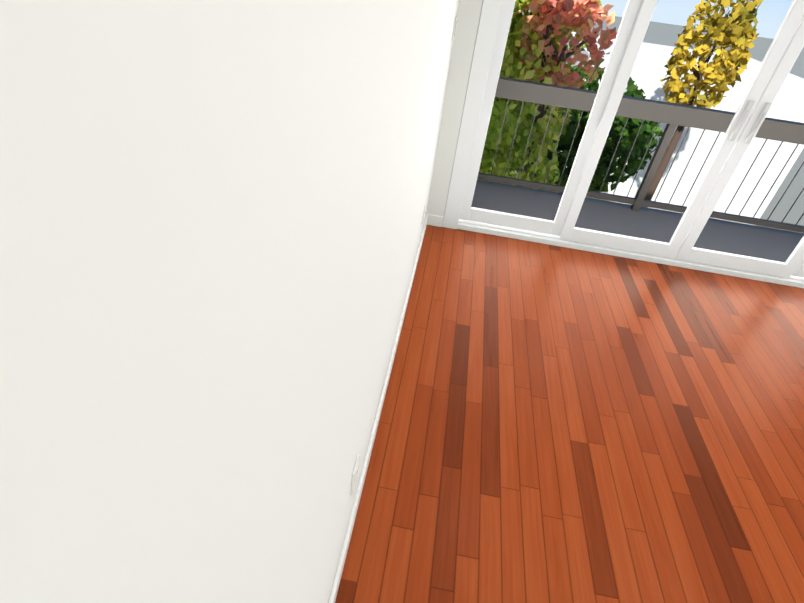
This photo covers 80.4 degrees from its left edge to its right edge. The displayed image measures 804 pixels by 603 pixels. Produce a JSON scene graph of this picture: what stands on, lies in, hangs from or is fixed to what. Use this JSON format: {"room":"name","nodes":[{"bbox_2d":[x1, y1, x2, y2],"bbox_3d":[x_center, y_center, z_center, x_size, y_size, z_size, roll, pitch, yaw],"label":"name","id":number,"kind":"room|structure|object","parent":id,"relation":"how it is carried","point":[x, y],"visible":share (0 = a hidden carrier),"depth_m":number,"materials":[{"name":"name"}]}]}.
{"room":"living room","nodes":[
{"label":"living room","id":0,"kind":"room"},
{"bbox_2d":[0,0,459,602],"bbox_3d":[-0.495,1.290,-1.048,0.120,2.470,10.140,10,37,3],"label":"wall","id":1,"kind":"structure","parent":0,"point":[210,222],"depth_m":0.29,"materials":[{"name":"white paint"}]},
{"bbox_2d":[351,454,358,494],"bbox_3d":[-0.147,0.551,1.510,0.010,0.118,0.072,10,37,3],"label":"electrical outlet","id":2,"kind":"object","parent":1,"relation":"attached to","point":[354,475],"visible":1,"depth_m":1.49,"materials":[{"name":"white plastic"}]},
{"bbox_2d":[328,214,429,602],"bbox_3d":[-0.559,2.248,-0.340,0.018,0.088,9.900,10,37,3],"label":"baseboard","id":3,"kind":"structure","parent":1,"relation":"attached to","point":[333,595],"depth_m":1.90,"materials":[{"name":"white paint"}]},
{"bbox_2d":[421,204,425,225],"bbox_3d":[0.141,-0.553,3.045,0.010,0.118,0.072,10,37,3],"label":"electrical outlet","id":4,"kind":"object","parent":1,"relation":"attached to","point":[423,214],"visible":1,"depth_m":3.02,"materials":[{"name":"white plastic"}]},
{"bbox_2d":[452,16,456,41],"bbox_3d":[0.297,-1.525,2.659,0.011,0.120,0.075,10,37,3],"label":"light switch","id":5,"kind":"object","parent":1,"relation":"attached to","point":[455,26],"visible":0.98,"depth_m":2.64,"materials":[{"name":"white plastic"}]},
{"bbox_2d":[427,0,482,216],"bbox_3d":[2.096,-1.289,2.852,3.610,2.470,0.120,10,37,3],"label":"wall","id":6,"kind":"structure","parent":0,"point":[469,12],"depth_m":3.10,"materials":[{"name":"white paint"}]},
{"bbox_2d":[442,0,803,287],"bbox_3d":[2.115,-1.105,2.964,3.436,2.048,0.140,10,37,3],"label":"sliding door","id":7,"kind":"structure","parent":6,"relation":"in","point":[786,46],"depth_m":3.19,"materials":[{"name":"white plastic"}]},
{"bbox_2d":[335,224,803,602],"bbox_3d":[1.852,2.771,-0.417,5.190,0.120,10.140,10,37,3],"label":"floor","id":8,"kind":"structure","parent":0,"point":[557,424],"depth_m":2.16,"materials":[{"name":"brown wood"}]},
{"label":"outside","id":9,"kind":"structure","parent":0,"visible":0},
{"bbox_2d":[509,15,803,232],"bbox_3d":[8.960,-21.338,38.645,120.000,0.200,82.460,10,37,3],"label":"ground","id":10,"kind":"structure","parent":9,"point":[650,36],"depth_m":38.37,"materials":[{"name":"grey"}]},
{"bbox_2d":[479,0,601,191],"bbox_3d":[0.821,-1.920,6.494,2.664,5.641,1.954,10,37,3],"label":"trees","id":11,"kind":"object","parent":10,"relation":"on","point":[509,62],"depth_m":5.52,"materials":[{"name":"green plant"}]},
{"bbox_2d":[513,0,616,186],"bbox_3d":[1.444,-1.508,6.155,1.346,5.526,0.816,10,37,3],"label":"trees","id":12,"kind":"object","parent":10,"relation":"on","point":[556,19],"depth_m":5.00,"materials":[{"name":"red plant"}]},
{"bbox_2d":[513,65,662,191],"bbox_3d":[2.799,-2.008,8.387,2.567,3.956,2.044,10,37,3],"label":"trees","id":13,"kind":"object","parent":10,"relation":"on","point":[612,140],"depth_m":7.25,"materials":[{"name":"green plant"}]},
{"bbox_2d":[530,32,803,224],"bbox_3d":[6.424,-4.340,12.372,4.950,3.680,4.000,10,37,3],"label":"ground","id":14,"kind":"structure","parent":10,"relation":"on","point":[794,98],"depth_m":10.56,"materials":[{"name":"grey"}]},
{"bbox_2d":[642,0,762,206],"bbox_3d":[4.848,-2.761,8.684,1.210,5.243,1.149,10,37,3],"label":"trees","id":15,"kind":"object","parent":10,"relation":"on","point":[735,36],"depth_m":7.60,"materials":[{"name":"yellow plant"}]},
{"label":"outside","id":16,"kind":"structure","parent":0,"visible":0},
{"bbox_2d":[471,179,803,261],"bbox_3d":[2.430,-0.459,4.111,5.620,0.220,1.030,10,37,3],"label":"floor","id":17,"kind":"structure","parent":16,"point":[669,219],"depth_m":4.19,"materials":[{"name":"grey concrete"}]},
{"bbox_2d":[443,2,482,219],"bbox_3d":[0.226,-2.030,3.074,0.845,3.030,0.530,10,37,3],"label":"wall","id":18,"kind":"structure","parent":17,"relation":"on","point":[464,102],"depth_m":3.20,"materials":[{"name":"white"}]},
{"bbox_2d":[477,76,803,232],"bbox_3d":[2.433,-1.177,4.108,5.270,0.925,0.100,10,37,3],"label":"balcony railing","id":19,"kind":"object","parent":17,"relation":"on","point":[625,105],"depth_m":3.92,"materials":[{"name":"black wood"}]}
]}

